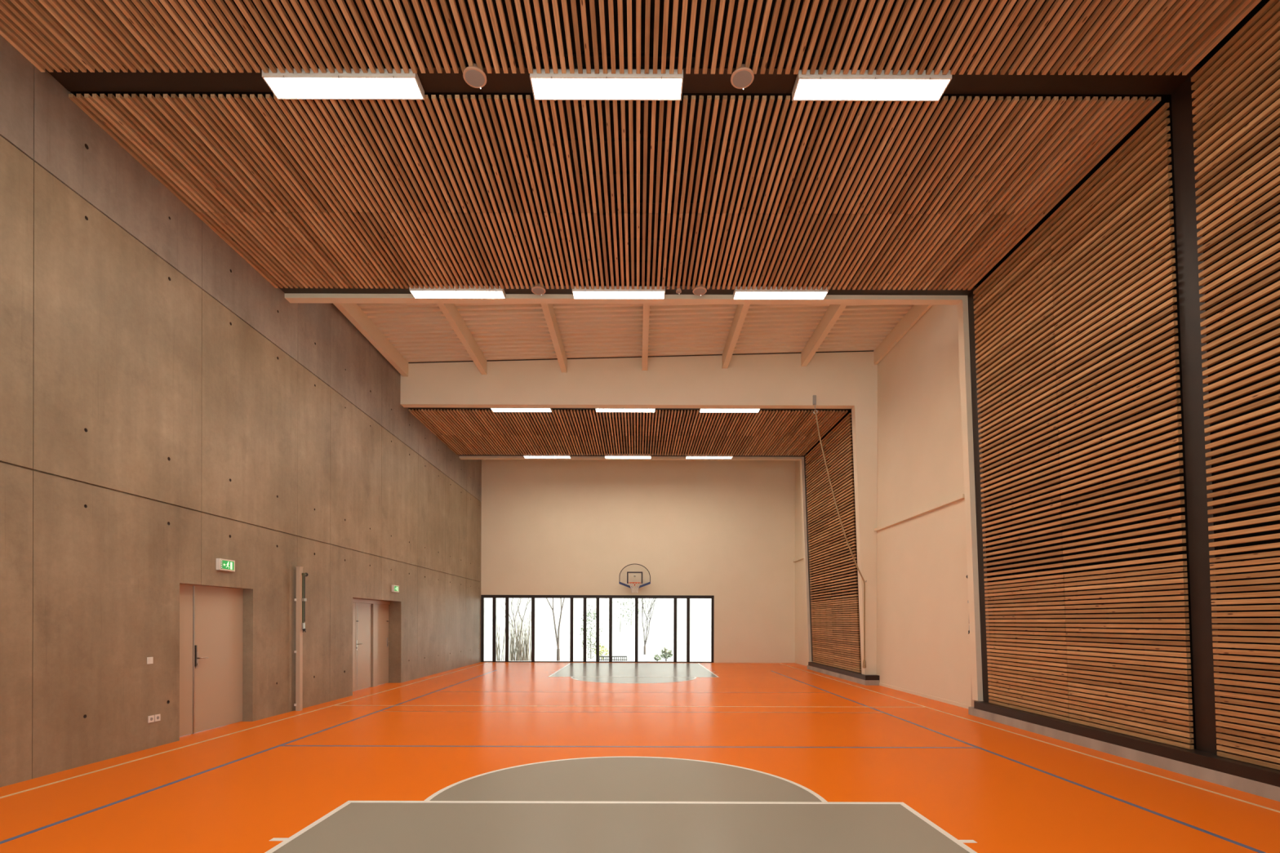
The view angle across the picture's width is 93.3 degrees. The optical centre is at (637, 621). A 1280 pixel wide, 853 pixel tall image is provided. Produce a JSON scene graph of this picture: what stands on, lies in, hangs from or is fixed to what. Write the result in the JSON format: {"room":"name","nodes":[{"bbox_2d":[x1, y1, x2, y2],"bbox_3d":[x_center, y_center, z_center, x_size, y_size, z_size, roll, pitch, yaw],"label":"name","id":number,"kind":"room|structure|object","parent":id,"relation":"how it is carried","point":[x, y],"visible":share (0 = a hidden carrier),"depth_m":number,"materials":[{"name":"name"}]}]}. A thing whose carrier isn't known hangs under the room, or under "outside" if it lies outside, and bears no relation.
{"room":"sports hall","nodes":[
{"label":"sports hall","id":0,"kind":"room"},
{"bbox_2d":[0,34,481,787],"bbox_3d":[-6.293,-2.686,11.375,0.420,8.950,24.950,0,0,0],"label":"wall","id":1,"kind":"structure","parent":0,"point":[166,411],"depth_m":7.74,"materials":[{"name":"concrete"}]},
{"bbox_2d":[146,657,153,664],"bbox_3d":[-6.084,0.490,7.550,0.014,0.084,0.084,0,0,0],"label":"light switch","id":2,"kind":"object","parent":1,"relation":"attached to","point":[149,660],"visible":1,"depth_m":7.54,"materials":[{"name":"beige plastic"}]},
{"bbox_2d":[147,715,154,723],"bbox_3d":[-6.087,1.225,7.570,0.012,0.084,0.084,0,0,0],"label":"wall socket","id":3,"kind":"object","parent":1,"relation":"attached to","point":[150,718],"visible":1,"depth_m":7.56,"materials":[{"name":"beige plastic"}]},
{"bbox_2d":[154,714,160,721],"bbox_3d":[-6.087,1.225,7.670,0.012,0.084,0.084,0,0,0],"label":"wall socket","id":4,"kind":"object","parent":1,"relation":"attached to","point":[157,717],"visible":1,"depth_m":7.66,"materials":[{"name":"beige plastic"}]},
{"bbox_2d":[179,583,243,737],"bbox_3d":[-6.245,0.539,8.812,0.114,2.100,1.535,0,0,0],"label":"door","id":5,"kind":"structure","parent":1,"relation":"in","point":[211,618],"depth_m":8.83,"materials":[{"name":"beige paint"}]},
{"bbox_2d":[216,558,235,571],"bbox_3d":[-6.059,-0.827,8.900,0.057,0.165,0.330,0,0,0],"label":"exit sign","id":6,"kind":"object","parent":1,"relation":"attached to","point":[226,565],"visible":1,"depth_m":8.86,"materials":[{"name":"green plastic"}]},
{"bbox_2d":[352,598,390,691],"bbox_3d":[-6.410,0.540,14.265,0.124,2.098,2.650,0,0,0],"label":"door","id":7,"kind":"structure","parent":1,"relation":"in","point":[371,621],"depth_m":14.47,"materials":[{"name":"beige paint"}]},
{"bbox_2d":[391,585,399,592],"bbox_3d":[-6.059,-0.817,15.140,0.057,0.165,0.330,0,0,0],"label":"exit sign","id":8,"kind":"object","parent":1,"relation":"attached to","point":[394,588],"visible":1,"depth_m":15.08,"materials":[{"name":"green plastic"}]},
{"bbox_2d":[68,91,1162,214],"bbox_3d":[-0.222,-5.621,7.355,11.704,0.090,1.810,0,0,0],"label":"panel","id":9,"kind":"object","parent":1,"relation":"attached to","point":[224,151],"visible":0.94,"depth_m":7.21,"materials":[{"name":"black wood"}]},
{"bbox_2d":[193,206,1045,289],"bbox_3d":[-0.222,-5.621,9.205,11.704,0.090,1.890,0,0,0],"label":"panel","id":10,"kind":"object","parent":1,"relation":"attached to","point":[302,249],"visible":1,"depth_m":9.05,"materials":[{"name":"black wood"}]},
{"bbox_2d":[531,283,545,295],"bbox_3d":[-1.654,-5.580,10.130,0.236,0.110,0.236,0,0,0],"label":"ceiling speaker","id":11,"kind":"object","parent":10,"relation":"attached to","point":[538,290],"visible":0.98,"depth_m":10.10,"materials":[{"name":"beige"}]},
{"bbox_2d":[533,288,544,293],"bbox_3d":[-1.655,-5.534,10.130,0.198,0.003,0.198,0,0,0],"label":"grille","id":12,"kind":"object","parent":11,"relation":"attached to","point":[535,291],"depth_m":10.12,"materials":[{"name":"grey"}]},
{"bbox_2d":[692,284,706,295],"bbox_3d":[1.046,-5.572,10.130,0.236,0.110,0.236,0,0,0],"label":"ceiling speaker","id":13,"kind":"object","parent":10,"relation":"attached to","point":[699,291],"visible":1,"depth_m":10.11,"materials":[{"name":"beige plastic"}]},
{"bbox_2d":[693,288,705,294],"bbox_3d":[1.046,-5.527,10.130,0.198,0.003,0.198,0,0,0],"label":"grille","id":14,"kind":"object","parent":13,"relation":"attached to","point":[696,291],"depth_m":10.11,"materials":[{"name":"grey"}]},
{"bbox_2d":[733,286,828,300],"bbox_3d":[2.428,-5.586,10.281,1.564,0.104,0.259,0,0,0],"label":"ceiling light","id":15,"kind":"object","parent":10,"relation":"attached to","point":[740,294],"visible":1,"depth_m":10.24,"materials":[{"name":"white plastic"}]},
{"bbox_2d":[733,292,826,298],"bbox_3d":[2.428,-5.546,10.279,1.536,0.008,0.224,0,0,0],"label":"diffuser","id":16,"kind":"object","parent":15,"relation":"attached to","point":[736,295],"depth_m":10.27,"materials":[{"name":"white plastic"}]},
{"bbox_2d":[408,408,848,436],"bbox_3d":[-0.222,-5.621,17.110,11.704,0.090,2.120,0,0,0],"label":"panel","id":17,"kind":"object","parent":1,"relation":"attached to","point":[438,421],"visible":0.97,"depth_m":17.01,"materials":[{"name":"black wood"}]},
{"bbox_2d":[435,432,822,455],"bbox_3d":[-0.222,-5.621,19.235,11.704,0.090,2.130,0,0,0],"label":"panel","id":18,"kind":"object","parent":1,"relation":"attached to","point":[459,444],"visible":1,"depth_m":19.14,"materials":[{"name":"black wood"}]},
{"bbox_2d":[523,453,570,458],"bbox_3d":[-3.046,-5.602,20.468,1.564,0.104,0.277,0,0,0],"label":"ceiling light","id":19,"kind":"object","parent":18,"relation":"attached to","point":[534,456],"visible":0.98,"depth_m":20.40,"materials":[{"name":"white plastic"}]},
{"bbox_2d":[524,456,569,457],"bbox_3d":[-3.046,-5.561,20.465,1.536,0.008,0.242,0,0,0],"label":"diffuser","id":20,"kind":"object","parent":19,"relation":"attached to","point":[524,456],"depth_m":20.46,"materials":[{"name":"white plastic"}]},
{"bbox_2d":[604,453,651,458],"bbox_3d":[-0.313,-5.594,20.468,1.564,0.104,0.277,0,0,0],"label":"ceiling light","id":21,"kind":"object","parent":18,"relation":"attached to","point":[608,456],"visible":0.95,"depth_m":20.38,"materials":[{"name":"white plastic"}]},
{"bbox_2d":[604,456,650,458],"bbox_3d":[-0.314,-5.554,20.465,1.536,0.008,0.242,0,0,0],"label":"diffuser","id":22,"kind":"object","parent":21,"relation":"attached to","point":[606,457],"depth_m":20.48,"materials":[{"name":"white plastic"}]},
{"bbox_2d":[685,453,733,458],"bbox_3d":[2.428,-5.586,20.468,1.564,0.104,0.277,0,0,0],"label":"ceiling light","id":23,"kind":"object","parent":18,"relation":"attached to","point":[688,456],"visible":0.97,"depth_m":20.34,"materials":[{"name":"white plastic"}]},
{"bbox_2d":[685,457,731,458],"bbox_3d":[2.428,-5.546,20.465,1.536,0.008,0.242,0,0,0],"label":"diffuser","id":24,"kind":"object","parent":23,"relation":"attached to","point":[686,457],"depth_m":20.50,"materials":[{"name":"white plastic"}]},
{"bbox_2d":[0,0,1261,75],"bbox_3d":[-0.222,-5.621,4.309,11.704,0.090,3.697,0,0,0],"label":"panel","id":25,"kind":"object","parent":1,"relation":"attached to","point":[1169,36],"visible":0.99,"depth_m":5.76,"materials":[{"name":"black wood"}]},
{"bbox_2d":[462,62,486,88],"bbox_3d":[-1.654,-5.580,6.160,0.236,0.110,0.236,0,0,0],"label":"ceiling speaker","id":26,"kind":"object","parent":25,"relation":"attached to","point":[473,76],"visible":0.99,"depth_m":6.14,"materials":[{"name":"beige"}]},
{"bbox_2d":[465,69,484,86],"bbox_3d":[-1.655,-5.534,6.160,0.198,0.003,0.198,0,0,0],"label":"grille","id":27,"kind":"object","parent":26,"relation":"attached to","point":[473,77],"depth_m":6.15,"materials":[{"name":"grey"}]},
{"bbox_2d":[730,63,754,89],"bbox_3d":[1.071,-5.572,6.160,0.236,0.110,0.236,0,0,0],"label":"ceiling speaker","id":28,"kind":"object","parent":25,"relation":"attached to","point":[743,77],"visible":0.98,"depth_m":6.14,"materials":[{"name":"beige metal"}]},
{"bbox_2d":[733,70,751,87],"bbox_3d":[1.071,-5.527,6.160,0.198,0.003,0.198,0,0,0],"label":"grille","id":29,"kind":"object","parent":28,"relation":"attached to","point":[741,78],"depth_m":6.15,"materials":[{"name":"grey"}]},
{"bbox_2d":[284,293,982,701],"bbox_3d":[0.031,-2.243,10.498,12.230,7.200,0.175,0,0,0],"label":"trim","id":30,"kind":"structure","parent":1,"relation":"attached to","point":[962,301],"depth_m":10.44,"materials":[{"name":"beige paint"}]},
{"bbox_2d":[459,456,811,661],"bbox_3d":[0.033,-2.802,20.725,12.230,8.319,0.210,0,0,0],"label":"trim","id":31,"kind":"structure","parent":1,"relation":"attached to","point":[589,458],"depth_m":20.62,"materials":[{"name":"beige paint"}]},
{"bbox_2d":[408,285,506,298],"bbox_3d":[-3.046,-5.602,10.281,1.564,0.104,0.259,0,0,0],"label":"ceiling light","id":32,"kind":"object","parent":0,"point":[420,293],"visible":0.98,"depth_m":10.24,"materials":[{"name":"white plastic"}]},
{"bbox_2d":[411,291,504,297],"bbox_3d":[-3.046,-5.561,10.279,1.536,0.008,0.224,0,0,0],"label":"diffuser","id":33,"kind":"object","parent":32,"relation":"attached to","point":[415,294],"depth_m":10.27,"materials":[{"name":"white plastic"}]},
{"bbox_2d":[572,285,665,299],"bbox_3d":[-0.313,-5.594,10.281,1.564,0.104,0.259,0,0,0],"label":"ceiling light","id":34,"kind":"object","parent":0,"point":[619,294],"visible":1,"depth_m":10.23,"materials":[{"name":"white plastic"}]},
{"bbox_2d":[573,291,664,298],"bbox_3d":[-0.314,-5.554,10.279,1.536,0.008,0.224,0,0,0],"label":"diffuser","id":35,"kind":"object","parent":34,"relation":"attached to","point":[576,295],"depth_m":10.28,"materials":[{"name":"white plastic"}]},
{"bbox_2d":[356,303,914,362],"bbox_3d":[0.044,-6.862,13.043,12.230,0.499,4.915,0,0,0],"label":"ceiling","id":36,"kind":"structure","parent":0,"point":[420,332],"depth_m":14.04,"materials":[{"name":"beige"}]},
{"bbox_2d":[333,302,408,376],"bbox_3d":[-5.937,-6.455,13.043,0.136,0.362,4.915,0,0,0],"label":"roof beam","id":37,"kind":"structure","parent":36,"relation":"attached to","point":[352,312],"depth_m":13.53,"materials":[{"name":"beige paint"}]},
{"bbox_2d":[436,303,487,374],"bbox_3d":[-3.922,-6.506,13.043,0.136,0.362,4.915,0,0,0],"label":"roof beam","id":38,"kind":"structure","parent":36,"relation":"attached to","point":[450,311],"depth_m":13.58,"materials":[{"name":"beige paint"}]},
{"bbox_2d":[540,303,567,372],"bbox_3d":[-1.872,-6.559,13.043,0.136,0.362,4.915,0,0,0],"label":"roof beam","id":39,"kind":"structure","parent":36,"relation":"attached to","point":[548,308],"depth_m":13.61,"materials":[{"name":"beige paint"}]},
{"bbox_2d":[641,304,649,370],"bbox_3d":[0.189,-6.612,13.043,0.136,0.362,4.915,0,0,0],"label":"roof beam","id":40,"kind":"structure","parent":36,"relation":"attached to","point":[646,310],"depth_m":13.58,"materials":[{"name":"beige paint"}]},
{"bbox_2d":[722,304,750,368],"bbox_3d":[2.244,-6.665,13.043,0.136,0.362,4.915,0,0,0],"label":"roof beam","id":41,"kind":"structure","parent":36,"relation":"attached to","point":[741,311],"depth_m":13.78,"materials":[{"name":"beige paint"}]},
{"bbox_2d":[800,304,847,366],"bbox_3d":[4.269,-6.717,13.043,0.136,0.362,4.915,0,0,0],"label":"roof beam","id":42,"kind":"structure","parent":36,"relation":"attached to","point":[833,312],"depth_m":13.88,"materials":[{"name":"beige paint"}]},
{"bbox_2d":[874,304,932,364],"bbox_3d":[6.109,-6.764,13.043,0.080,0.361,4.915,0,0,0],"label":"roof beam","id":43,"kind":"structure","parent":36,"relation":"attached to","point":[916,312],"depth_m":13.96,"materials":[{"name":"beige paint"}]},
{"bbox_2d":[480,459,795,662],"bbox_3d":[0.018,-2.868,23.700,12.260,8.950,0.300,0,0,0],"label":"wall","id":44,"kind":"structure","parent":0,"point":[723,530],"depth_m":23.55,"materials":[{"name":"beige paint"}]},
{"bbox_2d":[480,595,714,662],"bbox_3d":[-1.551,0.293,23.617,9.090,2.620,0.105,0,0,0],"label":"window","id":45,"kind":"structure","parent":44,"relation":"in","point":[494,597],"depth_m":23.57,"materials":[{"name":"brown metal"}]},
{"bbox_2d":[618,564,650,593],"bbox_3d":[-0.112,-1.633,23.144,1.031,1.136,1.094,0,0,39],"label":"basketball hoop","id":46,"kind":"object","parent":44,"relation":"attached to","point":[634,584],"visible":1,"depth_m":23.09,"materials":[{"name":"clear plastic"}]},
{"bbox_2d":[400,351,877,675],"bbox_3d":[0.033,-2.802,15.620,12.230,8.319,0.240,0,0,0],"label":"wall","id":47,"kind":"structure","parent":0,"point":[843,380],"depth_m":15.50,"materials":[{"name":"beige paint"}]},
{"bbox_2d":[490,408,551,412],"bbox_3d":[-3.046,-5.602,15.902,1.564,0.104,0.277,0,0,0],"label":"ceiling light","id":48,"kind":"object","parent":47,"relation":"attached to","point":[494,410],"visible":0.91,"depth_m":15.91,"materials":[{"name":"white plastic"}]},
{"bbox_2d":[595,408,655,412],"bbox_3d":[-0.313,-5.594,15.902,1.564,0.104,0.277,0,0,0],"label":"ceiling light","id":49,"kind":"object","parent":47,"relation":"attached to","point":[597,410],"visible":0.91,"depth_m":15.88,"materials":[{"name":"white plastic"}]},
{"bbox_2d":[407,407,861,657],"bbox_3d":[-0.036,-2.154,15.896,12.075,7.022,0.303,0,0,0],"label":"trim","id":50,"kind":"structure","parent":47,"relation":"attached to","point":[407,407],"depth_m":16.00,"materials":[{"name":"brown metal"}]},
{"bbox_2d":[408,350,873,363],"bbox_3d":[0.099,-6.779,15.492,11.920,0.360,0.015,0,0,0],"label":"trim","id":51,"kind":"structure","parent":47,"relation":"attached to","point":[865,350],"depth_m":15.49,"materials":[{"name":"brown metal"}]},
{"bbox_2d":[699,408,759,413],"bbox_3d":[2.428,-5.586,15.902,1.564,0.104,0.277,0,0,0],"label":"ceiling light","id":52,"kind":"object","parent":47,"relation":"attached to","point":[701,410],"visible":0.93,"depth_m":15.87,"materials":[{"name":"white plastic"}]},
{"bbox_2d":[700,408,759,412],"bbox_3d":[2.428,-5.546,15.900,1.536,0.008,0.242,0,0,0],"label":"diffuser","id":53,"kind":"object","parent":52,"relation":"attached to","point":[701,410],"depth_m":15.87,"materials":[{"name":"white plastic"}]},
{"bbox_2d":[813,395,866,668],"bbox_3d":[5.155,-2.296,15.422,1.359,6.973,0.158,0,0,0],"label":"rope","id":54,"kind":"object","parent":47,"relation":"hanging from","point":[814,396],"visible":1,"depth_m":15.38,"materials":[{"name":"beige fabric"}]},
{"bbox_2d":[0,662,1279,852],"bbox_3d":[-0.055,1.705,11.235,12.980,0.203,24.670,0,0,0],"label":"floor","id":55,"kind":"structure","parent":0,"point":[482,757],"depth_m":6.11,"materials":[{"name":"orange plastic"}]},
{"bbox_2d":[293,566,308,711],"bbox_3d":[-5.989,0.310,10.793,0.137,2.560,0.235,0,0,0],"label":"post","id":56,"kind":"object","parent":55,"relation":"on","point":[300,599],"visible":1,"depth_m":10.71,"materials":[{"name":"grey metal"}]},
{"bbox_2d":[965,575,976,706],"bbox_3d":[6.008,0.344,10.842,0.137,2.560,0.235,0,0,0],"label":"post","id":57,"kind":"object","parent":55,"relation":"on","point":[972,700],"visible":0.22,"depth_m":10.82,"materials":[{"name":"white metal"}]},
{"bbox_2d":[806,409,851,453],"bbox_3d":[0.041,-5.785,18.180,12.430,0.080,4.880,0,0,0],"label":"ceiling","id":58,"kind":"structure","parent":0,"point":[848,410],"depth_m":18.71,"materials":[{"name":"black"}]},
{"bbox_2d":[807,410,851,453],"bbox_3d":[5.950,-2.177,18.180,0.322,7.102,4.880,0,0,0],"label":"wall","id":59,"kind":"structure","parent":0,"point":[850,411],"depth_m":17.79,"materials":[{"name":"black"}]},
{"bbox_2d":[795,305,971,706],"bbox_3d":[6.298,-2.750,11.375,0.300,9.150,24.950,0,0,0],"label":"wall","id":60,"kind":"structure","parent":0,"point":[923,646],"depth_m":13.15,"materials":[{"name":"beige paint"}]},
{"bbox_2d":[262,67,424,100],"bbox_3d":[-3.046,-5.602,6.301,1.564,0.104,0.277,0,0,0],"label":"ceiling light","id":61,"kind":"object","parent":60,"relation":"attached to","point":[351,86],"visible":0.99,"depth_m":6.27,"materials":[{"name":"white plastic"}]},
{"bbox_2d":[264,77,422,97],"bbox_3d":[-3.046,-5.561,6.298,1.536,0.008,0.242,0,0,0],"label":"diffuser","id":62,"kind":"object","parent":61,"relation":"attached to","point":[282,87],"depth_m":6.30,"materials":[{"name":"white plastic"}]},
{"bbox_2d":[529,68,683,101],"bbox_3d":[-0.313,-5.594,6.301,1.564,0.104,0.277,0,0,0],"label":"ceiling light","id":63,"kind":"object","parent":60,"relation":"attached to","point":[607,86],"visible":1,"depth_m":6.26,"materials":[{"name":"white plastic"}]},
{"bbox_2d":[531,78,681,98],"bbox_3d":[-0.314,-5.554,6.298,1.536,0.008,0.242,0,0,0],"label":"diffuser","id":64,"kind":"object","parent":63,"relation":"attached to","point":[542,88],"depth_m":6.30,"materials":[{"name":"white plastic"}]},
{"bbox_2d":[44,64,1224,755],"bbox_3d":[-0.030,-2.160,6.303,12.087,7.034,0.289,0,0,0],"label":"trim","id":65,"kind":"structure","parent":60,"relation":"attached to","point":[1179,86],"depth_m":6.32,"materials":[{"name":"brown metal"}]},
{"bbox_2d":[278,284,993,702],"bbox_3d":[-0.034,-2.157,10.280,12.080,7.027,0.256,0,0,0],"label":"trim","id":66,"kind":"structure","parent":60,"relation":"attached to","point":[969,293],"depth_m":10.31,"materials":[{"name":"brown metal"}]},
{"bbox_2d":[457,453,814,662],"bbox_3d":[-0.036,-2.154,20.460,12.075,7.022,0.316,0,0,0],"label":"trim","id":67,"kind":"structure","parent":60,"relation":"attached to","point":[806,454],"depth_m":20.51,"materials":[{"name":"brown metal"}]},
{"bbox_2d":[675,288,681,293],"bbox_3d":[0.696,-5.574,10.150,0.092,0.108,0.093,0,0,0],"label":"smoke detector","id":68,"kind":"object","parent":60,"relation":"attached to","point":[678,291],"visible":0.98,"depth_m":10.13,"materials":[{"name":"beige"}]},
{"bbox_2d":[793,556,803,562],"bbox_3d":[6.112,-2.341,22.190,0.070,0.070,2.720,0,0,0],"label":"trim","id":69,"kind":"structure","parent":60,"relation":"attached to","point":[802,557],"depth_m":22.86,"materials":[{"name":"beige paint"}]},
{"bbox_2d":[808,662,879,679],"bbox_3d":[5.955,1.434,17.860,0.353,0.120,5.120,0,0,0],"label":"trim","id":70,"kind":"structure","parent":60,"relation":"attached to","point":[858,675],"depth_m":16.86,"materials":[{"name":"black wood"}]},
{"bbox_2d":[804,438,835,666],"bbox_3d":[5.814,-2.096,19.235,0.373,6.932,2.130,0,0,0],"label":"panel","id":71,"kind":"object","parent":70,"relation":"on","point":[815,467],"visible":0.99,"depth_m":19.16,"materials":[{"name":"black wood"}]},
{"bbox_2d":[824,413,861,672],"bbox_3d":[5.814,-2.096,17.110,0.373,6.932,2.120,0,0,0],"label":"panel","id":72,"kind":"object","parent":70,"relation":"on","point":[839,449],"visible":0.98,"depth_m":16.95,"materials":[{"name":"black wood"}]},
{"bbox_2d":[791,69,951,102],"bbox_3d":[2.428,-5.586,6.301,1.564,0.104,0.277,0,0,0],"label":"ceiling light","id":73,"kind":"object","parent":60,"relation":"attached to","point":[864,87],"visible":1,"depth_m":6.26,"materials":[{"name":"white plastic"}]},
{"bbox_2d":[793,79,949,99],"bbox_3d":[2.428,-5.546,6.298,1.536,0.008,0.242,0,0,0],"label":"diffuser","id":74,"kind":"object","parent":73,"relation":"attached to","point":[804,89],"depth_m":6.30,"materials":[{"name":"white plastic"}]},
{"bbox_2d":[807,665,971,709],"bbox_3d":[5.956,1.559,15.568,0.360,0.130,9.965,0,0,0],"label":"baseboard","id":75,"kind":"structure","parent":60,"relation":"attached to","point":[866,682],"depth_m":15.30,"materials":[{"name":"concrete"}]},
{"bbox_2d":[874,493,964,531],"bbox_3d":[6.112,-2.341,13.390,0.070,0.070,4.220,0,0,0],"label":"trim","id":76,"kind":"structure","parent":60,"relation":"attached to","point":[960,497],"depth_m":12.87,"materials":[{"name":"beige paint"}]},
{"bbox_2d":[968,706,1279,801],"bbox_3d":[5.956,1.559,6.320,0.360,0.130,8.440,0,0,0],"label":"baseboard","id":77,"kind":"structure","parent":60,"relation":"attached to","point":[1261,789],"depth_m":6.83,"materials":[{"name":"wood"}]},
{"bbox_2d":[973,701,1279,787],"bbox_3d":[5.955,1.434,6.235,0.353,0.120,8.270,0,0,0],"label":"trim","id":78,"kind":"structure","parent":60,"relation":"attached to","point":[1257,773],"depth_m":6.81,"materials":[{"name":"black wood"}]},
{"bbox_2d":[973,217,1074,721],"bbox_3d":[5.814,-2.096,9.205,0.373,6.932,1.890,0,0,0],"label":"panel","id":79,"kind":"object","parent":78,"relation":"on","point":[1015,321],"visible":0.99,"depth_m":9.06,"materials":[{"name":"black wood"}]},
{"bbox_2d":[1049,102,1195,749],"bbox_3d":[5.814,-2.096,7.355,0.373,6.932,1.810,0,0,0],"label":"panel","id":80,"kind":"object","parent":78,"relation":"on","point":[1115,254],"visible":1,"depth_m":7.15,"materials":[{"name":"black wood"}]},
{"bbox_2d":[1191,0,1279,770],"bbox_3d":[5.814,-2.096,4.309,0.374,6.932,3.697,0,0,0],"label":"panel","id":81,"kind":"object","parent":78,"relation":"on","point":[1237,93],"visible":1,"depth_m":5.77,"materials":[{"name":"black wood"}]},
{"bbox_2d":[975,0,1266,284],"bbox_3d":[0.041,-5.785,6.300,12.430,0.080,8.220,0,0,0],"label":"ceiling","id":82,"kind":"structure","parent":0,"point":[1163,97],"depth_m":7.12,"materials":[{"name":"black"}]},
{"bbox_2d":[977,0,1269,285],"bbox_3d":[5.950,-2.177,6.300,0.322,7.102,8.220,0,0,0],"label":"wall","id":83,"kind":"structure","parent":0,"point":[1168,100],"depth_m":7.09,"materials":[{"name":"black wood"}]},
{"label":"outside","id":84,"kind":"structure","parent":0,"visible":0},
{"bbox_2d":[484,598,711,661],"bbox_3d":[0.035,-12.413,87.000,120.000,30.179,124.000,0,0,0],"label":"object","id":85,"kind":"structure","parent":84,"point":[660,635],"depth_m":61.04,"materials":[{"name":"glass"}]},
{"bbox_2d":[496,620,505,661],"bbox_3d":[-6.817,0.814,30.066,0.695,2.411,1.069,0,0,-18],"label":"dry stems","id":86,"kind":"object","parent":85,"relation":"on","point":[498,646],"visible":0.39,"depth_m":29.84,"materials":[{"name":"beige plant"}]},
{"bbox_2d":[496,598,531,639],"bbox_3d":[-8.870,-0.246,43.659,3.144,5.756,2.622,0,0,-29],"label":"bare tree","id":87,"kind":"object","parent":85,"relation":"on","point":[500,598],"visible":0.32,"depth_m":43.85,"materials":[{"name":"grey plant"}]},
{"bbox_2d":[508,608,531,661],"bbox_3d":[-5.881,0.704,30.013,1.281,2.638,1.166,0,0,-5],"label":"dry stems","id":88,"kind":"object","parent":85,"relation":"on","point":[522,651],"visible":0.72,"depth_m":29.84,"materials":[{"name":"beige plant"}]},
{"bbox_2d":[546,598,564,661],"bbox_3d":[-4.194,-0.846,31.305,2.398,5.871,1.687,0,0,6],"label":"bare tree","id":89,"kind":"object","parent":85,"relation":"on","point":[557,635],"visible":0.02,"depth_m":30.97,"materials":[{"name":"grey plant"}]},
{"bbox_2d":[579,604,602,658],"bbox_3d":[-3.208,0.749,41.985,1.645,3.839,1.638,0,0,0],"label":"bush","id":90,"kind":"object","parent":85,"relation":"on","point":[593,611],"visible":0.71,"depth_m":41.93,"materials":[{"name":"green plant"}]},
{"bbox_2d":[594,644,608,658],"bbox_3d":[-2.401,2.139,40.974,1.065,1.064,1.173,0,0,0],"label":"bush","id":91,"kind":"object","parent":85,"relation":"on","point":[601,652],"visible":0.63,"depth_m":40.93,"materials":[{"name":"yellow plant"}]},
{"bbox_2d":[599,656,626,661],"bbox_3d":[-1.539,2.286,37.000,1.849,0.310,0.040,0,0,0],"label":"railing","id":92,"kind":"object","parent":85,"relation":"on","point":[601,660],"visible":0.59,"depth_m":36.98,"materials":[{"name":"grey metal"}]},
{"bbox_2d":[602,598,635,624],"bbox_3d":[-1.677,-1.511,60.052,3.565,5.167,3.403,0,0,0],"label":"bush","id":93,"kind":"object","parent":85,"relation":"on","point":[627,598],"visible":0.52,"depth_m":60.17,"materials":[{"name":"green plant"}]},
{"bbox_2d":[620,598,641,625],"bbox_3d":[-0.649,-1.173,62.090,2.332,3.217,2.258,0,0,-37],"label":"bush","id":94,"kind":"object","parent":85,"relation":"on","point":[631,611],"visible":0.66,"depth_m":62.05,"materials":[{"name":"green plant"}]},
{"bbox_2d":[638,598,662,654],"bbox_3d":[0.824,-0.713,48.036,2.825,6.785,3.122,0,0,-29],"label":"bare tree","id":95,"kind":"object","parent":85,"relation":"on","point":[651,600],"visible":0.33,"depth_m":47.93,"materials":[{"name":"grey plant"}]},
{"bbox_2d":[653,654,661,661],"bbox_3d":[0.995,1.807,29.607,0.383,0.414,0.356,0,0,0],"label":"bush","id":96,"kind":"object","parent":85,"relation":"on","point":[659,658],"visible":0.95,"depth_m":29.53,"materials":[{"name":"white plant"}]},
{"bbox_2d":[660,647,672,661],"bbox_3d":[1.444,1.656,29.995,0.647,0.770,0.698,0,0,0],"label":"bush","id":97,"kind":"object","parent":85,"relation":"on","point":[666,655],"visible":0.98,"depth_m":29.89,"materials":[{"name":"green plant"}]},
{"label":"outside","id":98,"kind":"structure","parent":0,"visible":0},
{"bbox_2d":[683,661,711,662],"bbox_3d":[-0.005,1.782,24.425,120.000,0.250,1.150,0,0,0],"label":"ground","id":99,"kind":"structure","parent":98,"point":[683,661],"depth_m":24.98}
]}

